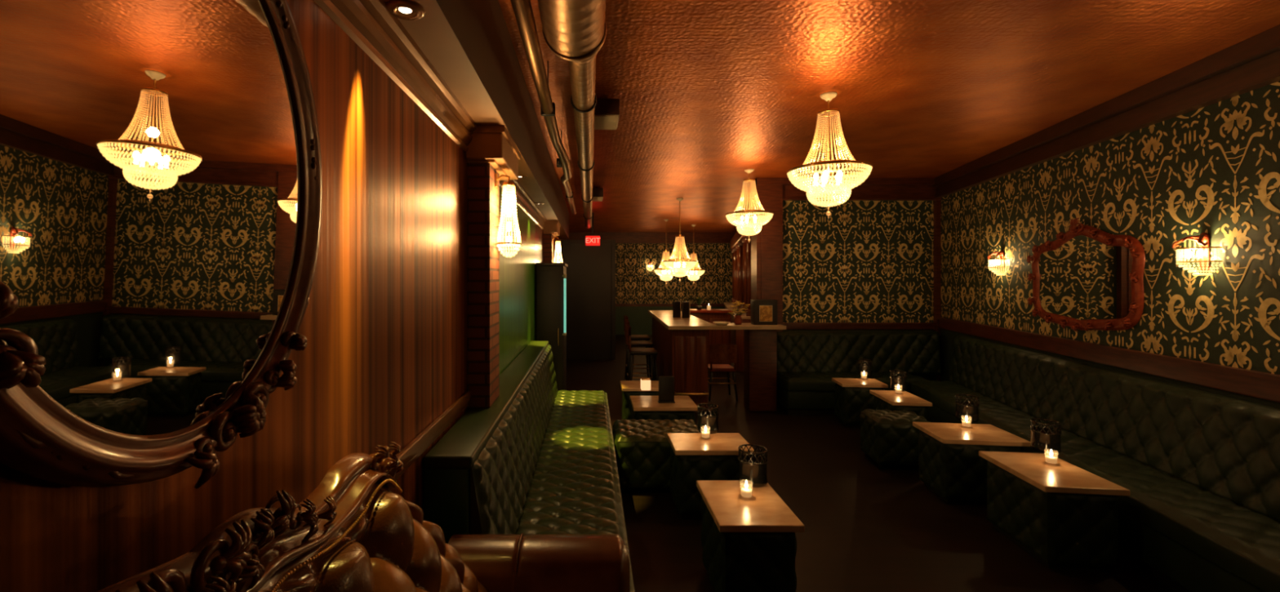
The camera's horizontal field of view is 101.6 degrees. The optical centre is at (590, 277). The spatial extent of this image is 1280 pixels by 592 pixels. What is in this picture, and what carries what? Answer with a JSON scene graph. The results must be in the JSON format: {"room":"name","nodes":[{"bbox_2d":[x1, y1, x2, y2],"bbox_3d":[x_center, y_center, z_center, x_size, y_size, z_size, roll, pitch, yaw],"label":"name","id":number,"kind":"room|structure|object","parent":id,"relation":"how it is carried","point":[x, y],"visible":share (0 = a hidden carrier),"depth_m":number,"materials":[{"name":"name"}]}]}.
{"room":"bar","nodes":[
{"label":"bar","id":0,"kind":"room"},
{"bbox_2d":[0,0,568,591],"bbox_3d":[-0.735,0.180,7.000,0.150,3.040,17.000,0,0,0],"label":"wall","id":1,"kind":"structure","parent":0,"point":[384,324],"depth_m":1.42,"materials":[{"name":"brown wood"}]},
{"bbox_2d":[0,0,322,488],"bbox_3d":[-0.604,-0.164,0.800,0.096,0.972,0.775,0,0,-2],"label":"oval mirror","id":2,"kind":"object","parent":1,"relation":"attached to","point":[161,175],"visible":1,"depth_m":0.72,"materials":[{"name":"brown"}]},
{"bbox_2d":[313,0,477,152],"bbox_3d":[-0.627,-0.730,0.625,0.066,0.139,4.250,0,0,0],"label":"trim","id":3,"kind":"structure","parent":1,"relation":"attached to","point":[370,24],"depth_m":1.73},
{"bbox_2d":[387,390,471,488],"bbox_3d":[-0.649,0.640,0.640,0.022,0.080,4.280,0,0,0],"label":"trim","id":4,"kind":"structure","parent":1,"relation":"attached to","point":[411,451],"depth_m":2.09,"materials":[{"name":"brown wood"}]},
{"bbox_2d":[499,179,546,228],"bbox_3d":[-0.627,-0.730,5.250,0.066,0.139,3.700,0,0,0],"label":"trim","id":5,"kind":"structure","parent":1,"relation":"attached to","point":[523,199],"depth_m":5.14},
{"bbox_2d":[384,0,568,239],"bbox_3d":[-0.552,-1.069,4.650,0.215,0.541,12.300,0,0,0],"label":"ceiling","id":6,"kind":"structure","parent":0,"point":[468,43],"depth_m":2.38,"materials":[{"name":"paint"}]},
{"bbox_2d":[386,0,425,20],"bbox_3d":[-0.552,-0.794,1.550,0.116,0.010,0.116,0,0,0],"label":"recessed light","id":7,"kind":"object","parent":6,"relation":"in","point":[418,12],"visible":0.97,"depth_m":1.54,"materials":[{"name":"beige"}]},
{"bbox_2d":[518,174,527,178],"bbox_3d":[-0.555,-0.794,4.100,0.116,0.010,0.116,0,0,0],"label":"recessed light","id":8,"kind":"object","parent":6,"relation":"in","point":[520,176],"visible":0.7,"depth_m":4.09,"materials":[{"name":"beige"}]},
{"bbox_2d":[534,202,544,204],"bbox_3d":[-0.555,-0.794,5.600,0.116,0.010,0.116,0,0,0],"label":"recessed light","id":9,"kind":"object","parent":6,"relation":"in","point":[535,203],"visible":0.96,"depth_m":5.57,"materials":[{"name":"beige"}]},
{"bbox_2d":[466,125,520,408],"bbox_3d":[-0.556,-0.050,3.055,0.208,1.499,0.640,0,0,0],"label":"brick pillar","id":10,"kind":"structure","parent":0,"point":[491,150],"depth_m":2.79,"materials":[{"name":"brown brick"}]},
{"bbox_2d":[494,173,521,257],"bbox_3d":[-0.466,-0.351,2.950,0.149,0.478,0.142,0,0,0],"label":"lamp","id":11,"kind":"object","parent":10,"relation":"attached to","point":[508,241],"visible":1,"depth_m":2.92,"materials":[{"name":"white glass"}]},
{"bbox_2d":[542,220,560,262],"bbox_3d":[-0.556,-0.050,7.565,0.208,1.499,0.640,0,0,0],"label":"brick pillar","id":12,"kind":"structure","parent":0,"point":[550,228],"depth_m":7.30,"materials":[{"name":"brown brick"}]},
{"bbox_2d":[552,235,563,262],"bbox_3d":[-0.466,-0.351,7.450,0.149,0.478,0.142,0,0,0],"label":"lamp","id":13,"kind":"object","parent":12,"relation":"attached to","point":[558,255],"visible":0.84,"depth_m":7.43,"materials":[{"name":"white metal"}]},
{"bbox_2d":[559,240,615,359],"bbox_3d":[-0.068,0.460,11.045,1.175,2.480,0.550,0,0,0],"label":"wall","id":14,"kind":"structure","parent":0,"point":[591,269],"depth_m":10.79,"materials":[{"name":"black paint"}]},
{"bbox_2d":[615,243,732,334],"bbox_3d":[3.170,0.180,15.560,7.660,3.040,0.180,0,0,0],"label":"wall","id":15,"kind":"structure","parent":0,"point":[634,284],"depth_m":15.50,"materials":[{"name":"multicoloured paper"}]},
{"bbox_2d":[645,261,654,271],"bbox_3d":[1.780,-0.338,15.434,0.245,0.274,0.132,0,0,0],"label":"wall sconce","id":16,"kind":"object","parent":15,"relation":"attached to","point":[650,265],"visible":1,"depth_m":15.43,"materials":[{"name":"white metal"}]},
{"bbox_2d":[568,232,735,306],"bbox_3d":[2.470,-0.240,15.440,6.260,2.200,0.120,0,0,0],"label":"trim","id":17,"kind":"structure","parent":15,"relation":"attached to","point":[620,237],"depth_m":15.42,"materials":[{"name":"red wood"}]},
{"bbox_2d":[782,200,933,331],"bbox_3d":[3.795,0.180,7.174,2.410,3.040,0.152,0,0,0],"label":"wall","id":18,"kind":"structure","parent":0,"point":[868,261],"depth_m":7.10,"materials":[{"name":"multicoloured paper"}]},
{"bbox_2d":[751,178,782,331],"bbox_3d":[2.415,0.180,7.117,0.350,3.040,0.265,0,0,0],"label":"trim","id":19,"kind":"structure","parent":18,"relation":"attached to","point":[766,246],"depth_m":7.00,"materials":[{"name":"red wood"}]},
{"bbox_2d":[755,177,941,200],"bbox_3d":[3.490,-1.195,7.045,2.500,0.290,0.110,0,0,0],"label":"trim","id":20,"kind":"structure","parent":18,"relation":"attached to","point":[872,188],"depth_m":7.05,"materials":[{"name":"red wood"}]},
{"bbox_2d":[782,322,936,328],"bbox_3d":[3.670,0.657,7.075,2.160,0.085,0.050,0,0,0],"label":"trim","id":21,"kind":"structure","parent":18,"relation":"attached to","point":[788,325],"depth_m":7.07,"materials":[{"name":"red wood"}]},
{"bbox_2d":[933,200,941,381],"bbox_3d":[4.715,0.325,7.070,0.060,2.750,0.060,0,0,0],"label":"trim","id":22,"kind":"structure","parent":18,"relation":"attached to","point":[937,203],"depth_m":7.04,"materials":[{"name":"red wood"}]},
{"bbox_2d":[566,334,1174,591],"bbox_3d":[3.170,1.760,7.050,8.060,0.120,17.500,0,0,0],"label":"floor","id":23,"kind":"structure","parent":0,"point":[868,527],"depth_m":3.60,"materials":[{"name":"black wood"}]},
{"bbox_2d":[97,441,630,591],"bbox_3d":[-0.225,1.010,0.703,0.720,1.380,2.514,0,0,0],"label":"leather sofa","id":24,"kind":"object","parent":23,"relation":"on","point":[352,533],"visible":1,"depth_m":1.07,"materials":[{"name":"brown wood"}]},
{"bbox_2d":[422,341,635,591],"bbox_3d":[-0.240,1.200,3.898,0.840,1.000,3.733,0,0,0],"label":"banquette","id":25,"kind":"object","parent":23,"relation":"on","point":[541,460],"visible":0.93,"depth_m":2.81,"materials":[{"name":"leather"}]},
{"bbox_2d":[535,262,568,391],"bbox_3d":[-0.473,0.762,6.512,0.350,1.875,0.816,0,0,0],"label":"tall cabinet","id":26,"kind":"object","parent":23,"relation":"on","point":[549,278],"visible":0.73,"depth_m":6.14,"materials":[{"name":"metal"}]},
{"bbox_2d":[562,274,566,335],"bbox_3d":[-0.306,0.320,6.131,0.048,0.720,0.038,0,0,0],"label":"tube","id":27,"kind":"object","parent":26,"relation":"attached to","point":[564,276],"visible":1,"depth_m":6.12,"materials":[{"name":"teal glass"}]},
{"bbox_2d":[623,315,649,378],"bbox_3d":[0.766,1.161,8.550,0.432,1.081,0.404,0,0,0],"label":"bar stool","id":28,"kind":"object","parent":23,"relation":"on","point":[633,337],"visible":0.46,"depth_m":8.52,"materials":[{"name":"brown wood"}]},
{"bbox_2d":[624,319,653,380],"bbox_3d":[0.726,1.161,7.750,0.432,1.081,0.404,0,0,0],"label":"bar stool","id":29,"kind":"object","parent":23,"relation":"on","point":[648,344],"visible":0.48,"depth_m":7.71,"materials":[{"name":"brown wood"}]},
{"bbox_2d":[620,380,658,419],"bbox_3d":[0.620,1.450,5.850,0.550,0.500,0.420,0,0,0],"label":"table","id":30,"kind":"object","parent":23,"relation":"on","point":[629,388],"visible":0.31,"depth_m":5.67,"materials":[{"name":"wood"}]},
{"bbox_2d":[640,377,650,390],"bbox_3d":[0.591,1.142,5.571,0.100,0.116,0.100,0,0,0],"label":"candle","id":31,"kind":"object","parent":30,"relation":"on","point":[645,382],"visible":1,"depth_m":5.52,"materials":[{"name":"beige wax"}]},
{"bbox_2d":[625,324,657,380],"bbox_3d":[0.686,1.161,6.950,0.432,1.081,0.404,0,0,0],"label":"bar stool","id":32,"kind":"object","parent":23,"relation":"on","point":[633,351],"visible":0.83,"depth_m":6.79,"materials":[{"name":"brown wood"}]},
{"bbox_2d":[612,418,699,493],"bbox_3d":[0.570,1.475,4.360,0.764,0.450,0.604,0,0,0],"label":"tufted ottoman","id":33,"kind":"object","parent":23,"relation":"on","point":[642,447],"visible":0.57,"depth_m":4.07,"materials":[{"name":"green leather"}]},
{"bbox_2d":[629,395,697,422],"bbox_3d":[0.700,1.450,5.050,0.600,0.500,0.480,0,0,0],"label":"table","id":34,"kind":"object","parent":23,"relation":"on","point":[643,407],"visible":0.34,"depth_m":4.84,"materials":[{"name":"wood"}]},
{"bbox_2d":[657,376,675,403],"bbox_3d":[0.731,1.075,5.000,0.160,0.250,0.060,0,0,0],"label":"menu stand","id":35,"kind":"object","parent":34,"relation":"on","point":[666,384],"visible":1,"depth_m":5.00,"materials":[{"name":"black metal"}]},
{"bbox_2d":[666,432,755,518],"bbox_3d":[0.870,1.450,3.815,0.560,0.500,0.410,0,0,0],"label":"table","id":36,"kind":"object","parent":23,"relation":"on","point":[694,457],"visible":0.62,"depth_m":3.64,"materials":[{"name":"wood"}]},
{"bbox_2d":[702,425,709,438],"bbox_3d":[0.860,1.152,3.881,0.068,0.096,0.068,0,0,0],"label":"votive candle","id":37,"kind":"object","parent":36,"relation":"on","point":[705,433],"visible":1,"depth_m":3.86,"materials":[{"name":"white wax"}]},
{"bbox_2d":[697,403,719,434],"bbox_3d":[0.918,1.100,4.061,0.166,0.200,0.166,0,0,0],"label":"candle lantern","id":38,"kind":"object","parent":36,"relation":"on","point":[709,419],"visible":0.98,"depth_m":4.00,"materials":[{"name":"clear glass"}]},
{"bbox_2d":[689,308,733,364],"bbox_3d":[2.180,1.150,9.750,0.860,1.100,0.500,0,0,0],"label":"bar counter","id":39,"kind":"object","parent":23,"relation":"on","point":[714,336],"depth_m":9.52,"materials":[{"name":"brown wood"}]},
{"bbox_2d":[693,296,704,310],"bbox_3d":[2.029,0.476,9.688,0.281,0.248,0.266,0,0,0],"label":"potted plant","id":40,"kind":"object","parent":39,"relation":"on","point":[699,300],"visible":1,"depth_m":9.66,"materials":[{"name":"green plant"}]},
{"bbox_2d":[706,303,711,310],"bbox_3d":[2.200,0.541,9.650,0.070,0.118,0.070,0,0,0],"label":"pillar candle","id":41,"kind":"object","parent":39,"relation":"on","point":[708,307],"visible":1,"depth_m":9.62,"materials":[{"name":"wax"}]},
{"bbox_2d":[689,308,733,313],"bbox_3d":[2.180,0.625,9.750,0.860,0.050,0.500,0,0,0],"label":"countertop","id":42,"kind":"structure","parent":39,"relation":"on","point":[691,310],"depth_m":9.50,"materials":[{"name":"brown wood"}]},
{"bbox_2d":[648,310,786,411],"bbox_3d":[1.700,1.150,8.000,1.460,1.100,3.100,0,0,0],"label":"bar counter","id":43,"kind":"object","parent":23,"relation":"on","point":[681,344],"depth_m":6.61,"materials":[{"name":"wood"}]},
{"bbox_2d":[672,301,680,317],"bbox_3d":[1.304,0.477,7.852,0.128,0.245,0.036,0,0,-29],"label":"holder","id":44,"kind":"object","parent":43,"relation":"on","point":[676,304],"visible":1,"depth_m":7.83,"materials":[{"name":"black metal"}]},
{"bbox_2d":[681,301,689,317],"bbox_3d":[1.423,0.477,7.752,0.128,0.245,0.036,0,0,-29],"label":"holder","id":45,"kind":"object","parent":43,"relation":"on","point":[685,305],"visible":1,"depth_m":7.74,"materials":[{"name":"black metal"}]},
{"bbox_2d":[712,321,729,324],"bbox_3d":[1.660,0.582,6.580,0.220,0.037,0.220,0,0,0],"label":"shallow bowl","id":46,"kind":"object","parent":43,"relation":"on","point":[715,322],"visible":1,"depth_m":6.52,"materials":[{"name":"beige ceramic"}]},
{"bbox_2d":[727,301,749,324],"bbox_3d":[1.891,0.450,6.650,0.337,0.300,0.185,0,0,0],"label":"flower arrangement","id":47,"kind":"object","parent":43,"relation":"on","point":[737,320],"visible":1,"depth_m":6.63,"materials":[{"name":"red plant"}]},
{"bbox_2d":[751,299,777,324],"bbox_3d":[2.220,0.440,6.646,0.300,0.320,0.148,0,0,0],"label":"picture frame","id":48,"kind":"object","parent":43,"relation":"on","point":[763,312],"visible":1,"depth_m":6.58,"materials":[{"name":"black metal"}]},
{"bbox_2d":[707,343,737,400],"bbox_3d":[1.830,1.306,7.336,0.404,0.792,0.432,0,0,0],"label":"bar stool","id":49,"kind":"object","parent":23,"relation":"on","point":[719,353],"visible":0.91,"depth_m":7.15,"materials":[{"name":"brown wood"}]},
{"bbox_2d":[723,219,751,371],"bbox_3d":[3.438,0.325,12.086,0.480,2.750,5.600,0,0,12],"label":"column","id":50,"kind":"structure","parent":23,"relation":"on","point":[740,246],"depth_m":10.50,"materials":[{"name":"brown wood"}]},
{"bbox_2d":[696,480,804,591],"bbox_3d":[0.833,1.450,2.800,0.413,0.500,0.565,0,0,0],"label":"table","id":51,"kind":"object","parent":23,"relation":"on","point":[749,544],"visible":0.99,"depth_m":2.55,"materials":[{"name":"wood"}]},
{"bbox_2d":[741,480,751,497],"bbox_3d":[0.851,1.152,2.836,0.068,0.096,0.068,0,0,0],"label":"votive candle","id":52,"kind":"object","parent":51,"relation":"on","point":[746,492],"visible":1,"depth_m":2.82,"materials":[{"name":"white wax"}]},
{"bbox_2d":[737,444,767,487],"bbox_3d":[0.951,1.100,3.045,0.166,0.200,0.166,0,0,0],"label":"candle lantern","id":53,"kind":"object","parent":51,"relation":"on","point":[753,468],"visible":1,"depth_m":2.99,"materials":[{"name":"clear glass"}]},
{"bbox_2d":[776,329,941,414],"bbox_3d":[3.520,1.205,6.707,2.200,0.990,0.665,0,0,0],"label":"banquette","id":54,"kind":"object","parent":23,"relation":"on","point":[807,361],"visible":0.83,"depth_m":6.83,"materials":[{"name":"leather"}]},
{"bbox_2d":[831,377,888,426],"bbox_3d":[3.110,1.450,6.020,0.490,0.500,0.360,0,0,7],"label":"table","id":55,"kind":"object","parent":23,"relation":"on","point":[852,396],"visible":0.75,"depth_m":5.88,"materials":[{"name":"wood"}]},
{"bbox_2d":[861,371,866,378],"bbox_3d":[3.232,1.152,6.142,0.068,0.096,0.068,0,0,0],"label":"votive candle","id":56,"kind":"object","parent":55,"relation":"on","point":[863,376],"visible":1,"depth_m":6.12,"materials":[{"name":"white wax"}]},
{"bbox_2d":[857,358,871,377],"bbox_3d":[3.343,1.100,6.335,0.152,0.200,0.152,0,0,0],"label":"candle lantern","id":57,"kind":"object","parent":55,"relation":"on","point":[867,368],"visible":0.96,"depth_m":6.28,"materials":[{"name":"clear glass"}]},
{"bbox_2d":[859,408,929,468],"bbox_3d":[2.800,1.475,4.770,0.504,0.450,0.444,0,0,7],"label":"tufted ottoman","id":58,"kind":"object","parent":23,"relation":"on","point":[888,437],"visible":0.82,"depth_m":4.59,"materials":[{"name":"green leather"}]},
{"bbox_2d":[869,390,932,419],"bbox_3d":[3.130,1.450,5.270,0.360,0.500,0.540,0,0,7],"label":"table","id":59,"kind":"object","parent":23,"relation":"on","point":[891,400],"visible":0.33,"depth_m":5.13,"materials":[{"name":"wood"}]},
{"bbox_2d":[889,369,906,391],"bbox_3d":[3.287,1.100,5.550,0.152,0.200,0.152,0,0,0],"label":"candle lantern","id":60,"kind":"object","parent":59,"relation":"on","point":[895,380],"visible":0.92,"depth_m":5.50,"materials":[{"name":"clear glass"}]},
{"bbox_2d":[895,384,902,392],"bbox_3d":[3.186,1.152,5.379,0.068,0.096,0.068,0,0,0],"label":"votive candle","id":61,"kind":"object","parent":59,"relation":"on","point":[897,390],"visible":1,"depth_m":5.36,"materials":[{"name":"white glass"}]},
{"bbox_2d":[912,422,1030,505],"bbox_3d":[2.950,1.450,4.060,0.600,0.500,0.470,0,0,7],"label":"table","id":62,"kind":"object","parent":23,"relation":"on","point":[950,464],"visible":0.68,"depth_m":3.89,"materials":[{"name":"wood"}]},
{"bbox_2d":[961,415,970,426],"bbox_3d":[3.016,1.152,4.171,0.068,0.096,0.068,0,0,0],"label":"votive candle","id":63,"kind":"object","parent":62,"relation":"on","point":[965,423],"visible":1,"depth_m":4.16,"materials":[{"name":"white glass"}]},
{"bbox_2d":[955,393,979,422],"bbox_3d":[3.179,1.100,4.388,0.166,0.200,0.166,0,0,0],"label":"candle lantern","id":64,"kind":"object","parent":62,"relation":"on","point":[963,408],"visible":0.97,"depth_m":4.33,"materials":[{"name":"clear glass"}]},
{"bbox_2d":[978,450,1130,572],"bbox_3d":[2.870,1.450,3.270,0.440,0.500,0.620,0,0,7],"label":"table","id":65,"kind":"object","parent":23,"relation":"on","point":[1064,514],"visible":1,"depth_m":3.03,"materials":[{"name":"wood"}]},
{"bbox_2d":[1030,417,1062,453],"bbox_3d":[3.165,1.100,3.615,0.166,0.200,0.166,0,0,0],"label":"candle lantern","id":66,"kind":"object","parent":65,"relation":"on","point":[1044,439],"visible":1,"depth_m":3.57,"materials":[{"name":"clear glass"}]},
{"bbox_2d":[1044,448,1057,463],"bbox_3d":[2.966,1.152,3.348,0.068,0.096,0.068,0,0,0],"label":"votive candle","id":67,"kind":"object","parent":65,"relation":"on","point":[1049,459],"visible":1,"depth_m":3.34,"materials":[{"name":"white wax"}]},
{"bbox_2d":[911,336,1279,591],"bbox_3d":[3.593,1.205,3.532,0.645,0.991,5.860,0,0,13],"label":"banquette","id":68,"kind":"object","parent":23,"relation":"on","point":[1200,469],"visible":0.94,"depth_m":3.15,"materials":[{"name":"leather"}]},
{"bbox_2d":[498,0,1279,232],"bbox_3d":[3.170,-1.400,7.050,8.060,0.120,17.500,0,0,0],"label":"ceiling","id":69,"kind":"structure","parent":0,"point":[708,92],"depth_m":3.54,"materials":[{"name":"orange metal"}]},
{"bbox_2d":[511,0,576,214],"bbox_3d":[-0.242,-1.132,3.700,0.131,0.415,9.200,0,0,0],"label":"conduit pipe","id":70,"kind":"object","parent":69,"relation":"attached to","point":[522,9],"visible":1,"depth_m":2.67,"materials":[{"name":"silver metal"}]},
{"bbox_2d":[537,0,606,228],"bbox_3d":[-0.061,-1.133,4.575,0.302,0.413,11.951,0,0,0],"label":"spiral duct","id":71,"kind":"object","parent":69,"relation":"hanging from","point":[575,31],"visible":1,"depth_m":2.20,"materials":[{"name":"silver metal"}]},
{"bbox_2d":[585,212,599,245],"bbox_3d":[0.051,-1.000,10.726,0.302,0.680,0.067,0,0,0],"label":"exit sign","id":72,"kind":"object","parent":69,"relation":"hanging from","point":[592,240],"visible":1,"depth_m":10.70,"materials":[{"name":"red plastic"}]},
{"bbox_2d":[592,186,603,201],"bbox_3d":[0.090,-1.255,7.800,0.200,0.170,0.400,0,0,0],"label":"ceiling speaker","id":73,"kind":"object","parent":69,"relation":"attached to","point":[597,193],"visible":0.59,"depth_m":7.60,"materials":[{"name":"black plastic"}]},
{"bbox_2d":[592,196,602,201],"bbox_3d":[0.090,-1.177,7.800,0.184,0.014,0.384,0,0,0],"label":"grille","id":74,"kind":"object","parent":73,"relation":"attached to","point":[595,198],"depth_m":7.81,"materials":[{"name":"beige metal"}]},
{"bbox_2d":[594,98,619,129],"bbox_3d":[0.115,-1.260,3.980,0.200,0.160,0.360,0,0,0],"label":"ceiling speaker","id":75,"kind":"object","parent":69,"relation":"attached to","point":[606,114],"visible":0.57,"depth_m":3.80,"materials":[{"name":"black plastic"}]},
{"bbox_2d":[594,115,618,129],"bbox_3d":[0.115,-1.187,3.980,0.184,0.014,0.344,0,0,0],"label":"grille","id":76,"kind":"object","parent":75,"relation":"attached to","point":[601,122],"depth_m":3.95,"materials":[{"name":"beige metal"}]},
{"bbox_2d":[653,218,677,284],"bbox_3d":[1.750,-0.583,12.000,0.570,1.514,0.570,0,0,-25],"label":"crystal chandelier","id":77,"kind":"object","parent":69,"relation":"hanging from","point":[660,271],"visible":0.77,"depth_m":11.91,"materials":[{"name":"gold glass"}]},
{"bbox_2d":[662,197,697,280],"bbox_3d":[1.515,-0.628,8.800,0.570,1.424,0.570,0,0,-25],"label":"crystal chandelier","id":78,"kind":"object","parent":69,"relation":"hanging from","point":[671,262],"visible":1,"depth_m":8.72,"materials":[{"name":"gold metal"}]},
{"bbox_2d":[683,224,705,284],"bbox_3d":[2.620,-0.583,13.200,0.570,1.514,0.570,0,0,25],"label":"crystal chandelier","id":79,"kind":"object","parent":69,"relation":"hanging from","point":[697,269],"visible":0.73,"depth_m":13.12,"materials":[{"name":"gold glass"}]},
{"bbox_2d":[725,168,773,242],"bbox_3d":[1.970,-0.883,6.450,0.570,0.914,0.570,0,0,-25],"label":"crystal chandelier","id":80,"kind":"object","parent":69,"relation":"hanging from","point":[755,226],"visible":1,"depth_m":6.37,"materials":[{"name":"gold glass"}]},
{"bbox_2d":[786,91,872,217],"bbox_3d":[1.740,-0.883,3.800,0.570,0.914,0.570,0,0,-25],"label":"crystal chandelier","id":81,"kind":"object","parent":69,"relation":"hanging from","point":[845,188],"visible":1,"depth_m":3.73,"materials":[{"name":"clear glass"}]},
{"bbox_2d":[941,80,1279,408],"bbox_3d":[3.869,0.180,2.883,0.152,3.040,9.030,0,0,13],"label":"wall","id":82,"kind":"structure","parent":0,"point":[1214,169],"depth_m":3.60,"materials":[{"name":"multicoloured paper"}]},
{"bbox_2d":[986,249,1008,275],"bbox_3d":[4.343,-0.158,5.565,0.132,0.274,0.245,0,0,13],"label":"wall sconce","id":83,"kind":"object","parent":82,"relation":"attached to","point":[993,261],"visible":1,"depth_m":5.52,"materials":[{"name":"red metal"}]},
{"bbox_2d":[987,259,1008,275],"bbox_3d":[4.342,-0.107,5.565,0.130,0.172,0.245,0,0,13],"label":"basket","id":84,"kind":"object","parent":83,"relation":"on","point":[993,262],"depth_m":5.52,"materials":[{"name":"glass"}]},
{"bbox_2d":[1026,217,1145,332],"bbox_3d":[4.061,-0.021,4.337,0.071,0.947,1.236,0,0,10],"label":"wall mirror","id":85,"kind":"object","parent":82,"relation":"attached to","point":[1086,278],"visible":1,"depth_m":4.24,"materials":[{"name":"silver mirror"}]},
{"bbox_2d":[1038,235,1133,319],"bbox_3d":[4.085,0.000,4.339,0.001,0.720,1.063,0,0,10],"label":"mirror glass","id":86,"kind":"object","parent":85,"relation":"attached to","point":[1085,277],"depth_m":4.27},
{"bbox_2d":[932,24,1279,197],"bbox_3d":[3.720,-1.210,2.812,0.110,0.260,8.825,0,0,13],"label":"trim","id":87,"kind":"structure","parent":82,"relation":"attached to","point":[1253,63],"depth_m":3.67,"materials":[{"name":"brown wood"}]},
{"bbox_2d":[937,316,1279,402],"bbox_3d":[3.750,0.608,2.806,0.050,0.145,8.825,0,0,13],"label":"trim","id":88,"kind":"structure","parent":82,"relation":"attached to","point":[1264,385],"depth_m":3.71,"materials":[{"name":"red wood"}]},
{"bbox_2d":[1171,232,1223,275],"bbox_3d":[3.821,-0.148,3.295,0.132,0.274,0.245,0,0,13],"label":"wall sconce","id":89,"kind":"object","parent":82,"relation":"attached to","point":[1203,241],"visible":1,"depth_m":3.26,"materials":[{"name":"glass"}]},
{"bbox_2d":[1175,248,1223,275],"bbox_3d":[3.820,-0.097,3.295,0.130,0.172,0.245,0,0,13],"label":"basket","id":90,"kind":"object","parent":89,"relation":"on","point":[1203,254],"depth_m":3.26,"materials":[{"name":"glass"}]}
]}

